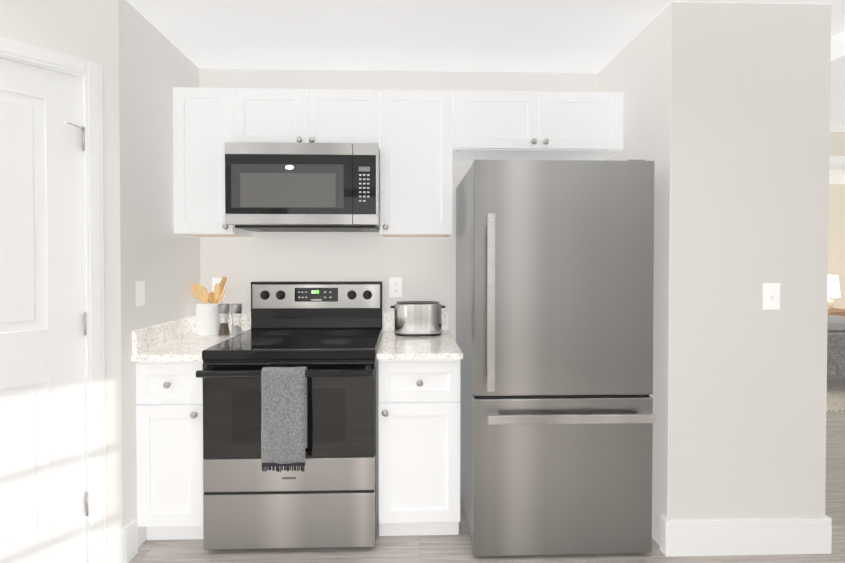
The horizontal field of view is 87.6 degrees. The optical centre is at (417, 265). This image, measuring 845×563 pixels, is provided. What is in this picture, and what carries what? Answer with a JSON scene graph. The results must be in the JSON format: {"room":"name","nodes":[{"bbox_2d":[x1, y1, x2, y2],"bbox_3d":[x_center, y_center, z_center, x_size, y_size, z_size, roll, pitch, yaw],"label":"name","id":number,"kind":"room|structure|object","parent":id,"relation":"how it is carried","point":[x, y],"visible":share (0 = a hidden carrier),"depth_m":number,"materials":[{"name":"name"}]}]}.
{"room":"kitchen","nodes":[
{"label":"kitchen","id":0,"kind":"room"},
{"bbox_2d":[0,0,122,533],"bbox_3d":[-1.756,0.072,1.451,0.120,2.440,1.300,1,1,43],"label":"wall","id":1,"kind":"structure","parent":0,"point":[86,29],"depth_m":1.85,"materials":[{"name":"beige paint"}]},
{"bbox_2d":[0,58,87,562],"bbox_3d":[-1.624,0.261,1.499,0.102,2.038,0.818,1,1,43],"label":"closet door","id":2,"kind":"structure","parent":1,"relation":"in","point":[43,492],"depth_m":1.71,"materials":[{"name":"white paint"}]},
{"bbox_2d":[0,37,106,562],"bbox_3d":[-1.666,0.232,1.533,0.141,2.119,0.940,1,1,43],"label":"door frame","id":3,"kind":"structure","parent":1,"relation":"attached to","point":[89,73],"depth_m":1.80,"materials":[{"name":"white paint"}]},
{"bbox_2d":[107,528,124,562],"bbox_3d":[-1.705,1.213,1.420,0.016,0.160,1.304,1,1,44],"label":"baseboard","id":4,"kind":"structure","parent":1,"relation":"attached to","point":[116,546],"depth_m":1.86,"materials":[{"name":"white paint"}]},
{"bbox_2d":[118,0,200,547],"bbox_3d":[-1.336,0.062,2.247,0.120,2.440,0.734,0,1,-2],"label":"wall","id":5,"kind":"structure","parent":0,"point":[160,257],"depth_m":2.06,"materials":[{"name":"beige paint"}]},
{"bbox_2d":[124,517,137,562],"bbox_3d":[-1.259,1.206,1.936,0.016,0.160,0.079,0,1,-2],"label":"baseboard","id":6,"kind":"structure","parent":5,"relation":"attached to","point":[131,538],"depth_m":1.93,"materials":[{"name":"white paint"}]},
{"bbox_2d":[136,281,144,306],"bbox_3d":[-1.277,0.128,2.021,0.014,0.118,0.075,0,1,-2],"label":"light switch","id":7,"kind":"object","parent":5,"relation":"attached to","point":[140,293],"visible":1,"depth_m":2.02,"materials":[{"name":"white plastic"}]},
{"bbox_2d":[199,69,597,341],"bbox_3d":[-0.158,0.056,2.706,2.501,2.440,0.120,0,1,-2],"label":"wall","id":8,"kind":"structure","parent":0,"point":[424,268],"depth_m":2.64,"materials":[{"name":"beige paint"}]},
{"bbox_2d":[173,87,253,236],"bbox_3d":[-1.116,-0.546,2.434,0.306,0.761,0.353,0,1,-2],"label":"upper cabinet","id":9,"kind":"object","parent":8,"relation":"attached to","point":[202,126],"visible":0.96,"depth_m":2.29,"materials":[{"name":"white paint"}]},
{"bbox_2d":[212,278,224,297],"bbox_3d":[-1.179,0.130,2.615,0.075,0.118,0.008,0,1,-2],"label":"electrical outlet","id":10,"kind":"object","parent":8,"relation":"attached to","point":[216,281],"visible":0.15,"depth_m":2.61,"materials":[{"name":"white plastic"}]},
{"bbox_2d":[233,88,379,148],"bbox_3d":[-0.582,-0.773,2.446,0.761,0.309,0.353,0,1,-2],"label":"upper cabinet","id":11,"kind":"object","parent":8,"relation":"attached to","point":[352,116],"visible":0.85,"depth_m":2.30,"materials":[{"name":"white paint"}]},
{"bbox_2d":[225,142,379,231],"bbox_3d":[-0.581,-0.406,2.412,0.759,0.422,0.428,0,1,-2],"label":"over-the-range microwave","id":12,"kind":"object","parent":11,"relation":"attached to","point":[296,187],"visible":1,"depth_m":2.20,"materials":[{"name":"silver metal"}]},
{"bbox_2d":[390,277,401,296],"bbox_3d":[-0.128,0.130,2.644,0.075,0.118,0.008,0,1,-2],"label":"electrical outlet","id":13,"kind":"object","parent":8,"relation":"attached to","point":[395,286],"visible":1,"depth_m":2.64,"materials":[{"name":"white plastic"}]},
{"bbox_2d":[380,90,452,236],"bbox_3d":[-0.008,-0.547,2.464,0.384,0.761,0.353,0,1,-2],"label":"upper cabinet","id":14,"kind":"object","parent":8,"relation":"attached to","point":[416,163],"visible":1,"depth_m":2.32,"materials":[{"name":"white paint"}]},
{"bbox_2d":[453,90,623,161],"bbox_3d":[0.641,-0.773,2.479,0.910,0.309,0.353,0,1,-2],"label":"upper cabinet","id":15,"kind":"object","parent":8,"relation":"attached to","point":[527,125],"visible":1,"depth_m":2.34,"materials":[{"name":"white paint"}]},
{"bbox_2d":[126,0,844,183],"bbox_3d":[2.105,-1.183,2.242,9.400,0.050,10.100,0,1,-2],"label":"ceiling","id":16,"kind":"structure","parent":0,"point":[564,36],"depth_m":2.18,"materials":[{"name":"white paint"}]},
{"bbox_2d":[830,31,844,131],"bbox_3d":[3.054,-1.075,0.444,1.799,0.120,6.048,0,1,-2],"label":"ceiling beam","id":17,"kind":"structure","parent":16,"relation":"attached to","point":[837,94],"depth_m":2.53,"materials":[{"name":"white paint"}]},
{"bbox_2d":[128,411,844,562],"bbox_3d":[2.105,1.307,2.274,9.400,0.050,10.100,0,1,-2],"label":"floor","id":18,"kind":"structure","parent":0,"point":[427,549],"depth_m":1.97,"materials":[{"name":"wood"}]},
{"bbox_2d":[136,361,203,539],"bbox_3d":[-1.122,0.851,2.291,0.299,0.860,0.672,0,1,-2],"label":"base cabinet","id":19,"kind":"object","parent":18,"relation":"on","point":[169,420],"visible":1,"depth_m":1.99,"materials":[{"name":"white paint"}]},
{"bbox_2d":[131,313,250,360],"bbox_3d":[-1.119,0.353,2.286,0.312,0.133,0.671,0,1,-2],"label":"countertop","id":20,"kind":"structure","parent":19,"relation":"on","point":[178,340],"depth_m":2.14,"materials":[{"name":"white stone"}]},
{"bbox_2d":[190,276,226,335],"bbox_3d":[-1.184,0.224,2.510,0.201,0.328,0.146,0,1,-2],"label":"utensil crock","id":21,"kind":"object","parent":20,"relation":"on","point":[207,319],"visible":0.92,"depth_m":2.47,"materials":[{"name":"white ceramic"}]},
{"bbox_2d":[218,303,229,335],"bbox_3d":[-1.082,0.301,2.469,0.062,0.176,0.062,0,1,-2],"label":"pepper grinder","id":22,"kind":"object","parent":20,"relation":"on","point":[224,312],"visible":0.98,"depth_m":2.45,"materials":[{"name":"clear glass"}]},
{"bbox_2d":[230,303,241,335],"bbox_3d":[-1.014,0.301,2.471,0.062,0.176,0.062,0,1,-2],"label":"salt grinder","id":23,"kind":"object","parent":20,"relation":"on","point":[236,313],"visible":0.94,"depth_m":2.45,"materials":[{"name":"clear glass"}]},
{"bbox_2d":[196,281,382,549],"bbox_3d":[-0.576,0.689,2.259,0.764,1.184,0.744,0,1,-2],"label":"range","id":24,"kind":"object","parent":18,"relation":"on","point":[328,334],"visible":1,"depth_m":1.96,"materials":[{"name":"silver metal"}]},
{"bbox_2d":[261,367,306,471],"bbox_3d":[-0.571,0.658,1.898,0.186,0.442,0.062,0,1,-2],"label":"hanging towel","id":25,"kind":"object","parent":24,"relation":"hanging from","point":[284,416],"visible":1,"depth_m":1.87,"materials":[{"name":"grey fabric"}]},
{"bbox_2d":[378,359,459,535],"bbox_3d":[0.003,0.850,2.321,0.378,0.860,0.672,0,1,-2],"label":"base cabinet","id":26,"kind":"object","parent":18,"relation":"on","point":[419,439],"visible":0.96,"depth_m":2.02,"materials":[{"name":"white paint"}]},
{"bbox_2d":[377,312,462,359],"bbox_3d":[0.003,0.353,2.317,0.389,0.133,0.671,0,1,-2],"label":"countertop","id":27,"kind":"structure","parent":26,"relation":"on","point":[442,346],"depth_m":2.15,"materials":[{"name":"white stone"}]},
{"bbox_2d":[390,301,444,336],"bbox_3d":[0.004,0.297,2.499,0.311,0.182,0.163,0,1,-2],"label":"pot","id":28,"kind":"object","parent":27,"relation":"on","point":[417,318],"visible":1,"depth_m":2.42,"materials":[{"name":"silver metal"}]},
{"bbox_2d":[456,160,655,555],"bbox_3d":[0.631,0.404,2.255,0.788,1.755,0.775,0,1,-2],"label":"refrigerator","id":29,"kind":"object","parent":18,"relation":"on","point":[554,293],"visible":0.98,"depth_m":1.92,"materials":[{"name":"grey metal"}]},
{"bbox_2d":[826,379,844,410],"bbox_3d":[4.567,1.246,4.617,2.650,0.012,1.550,0,1,-2],"label":"bedroom rug","id":30,"kind":"object","parent":18,"relation":"on","point":[835,394],"depth_m":4.23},
{"bbox_2d":[827,315,844,378],"bbox_3d":[4.721,0.636,5.364,1.660,1.187,2.090,0,1,-2],"label":"bed","id":31,"kind":"object","parent":30,"relation":"on","point":[835,346],"visible":0.06,"depth_m":4.31,"materials":[{"name":"grey fabric"}]},
{"bbox_2d":[828,308,844,315],"bbox_3d":[5.780,0.923,6.155,0.480,0.620,0.492,0,1,-2],"label":"nightstand","id":32,"kind":"object","parent":18,"relation":"on","point":[836,311],"visible":0.17,"depth_m":5.92,"materials":[{"name":"brown wood"}]},
{"bbox_2d":[828,275,839,309],"bbox_3d":[5.660,0.372,6.131,0.330,0.480,0.330,0,1,-2],"label":"table lamp","id":33,"kind":"object","parent":32,"relation":"on","point":[833,287],"visible":0.21,"depth_m":5.99,"materials":[{"name":"fabric"}]},
{"bbox_2d":[598,2,830,545],"bbox_3d":[1.453,0.056,2.698,0.720,2.440,1.484,0,1,-2],"label":"wall","id":34,"kind":"structure","parent":0,"point":[726,121],"depth_m":1.96,"materials":[{"name":"beige paint"}]},
{"bbox_2d":[659,515,668,556],"bbox_3d":[1.105,1.206,1.970,0.016,0.160,0.050,0,1,-2],"label":"baseboard","id":35,"kind":"structure","parent":34,"relation":"attached to","point":[664,536],"depth_m":1.96,"materials":[{"name":"white paint"}]},
{"bbox_2d":[668,515,831,556],"bbox_3d":[1.462,1.196,2.695,0.735,0.160,1.480,0,1,-2],"label":"baseboard","id":36,"kind":"structure","parent":34,"relation":"attached to","point":[748,536],"depth_m":1.96,"materials":[{"name":"white paint"}]},
{"bbox_2d":[763,283,779,309],"bbox_3d":[1.573,0.137,1.953,0.075,0.118,0.014,0,1,-2],"label":"light switch","id":37,"kind":"object","parent":34,"relation":"attached to","point":[771,296],"visible":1,"depth_m":1.95,"materials":[{"name":"white plastic"}]},
{"bbox_2d":[828,184,844,308],"bbox_3d":[4.047,0.007,6.573,4.920,2.440,0.120,0,1,-2],"label":"wall","id":38,"kind":"structure","parent":0,"point":[836,250],"depth_m":6.57,"materials":[{"name":"beige paint"}]},
{"bbox_2d":[829,132,844,155],"bbox_3d":[4.180,0.045,3.575,4.780,2.440,0.120,0,1,-2],"label":"wall","id":39,"kind":"structure","parent":0,"point":[837,143],"depth_m":3.48,"materials":[{"name":"beige paint"}]},
{"bbox_2d":[829,156,844,169],"bbox_3d":[3.130,0.201,3.539,1.060,2.130,0.138,0,1,-2],"label":"door frame","id":40,"kind":"structure","parent":39,"relation":"attached to","point":[836,162],"depth_m":3.46,"materials":[{"name":"white paint"}]}
]}

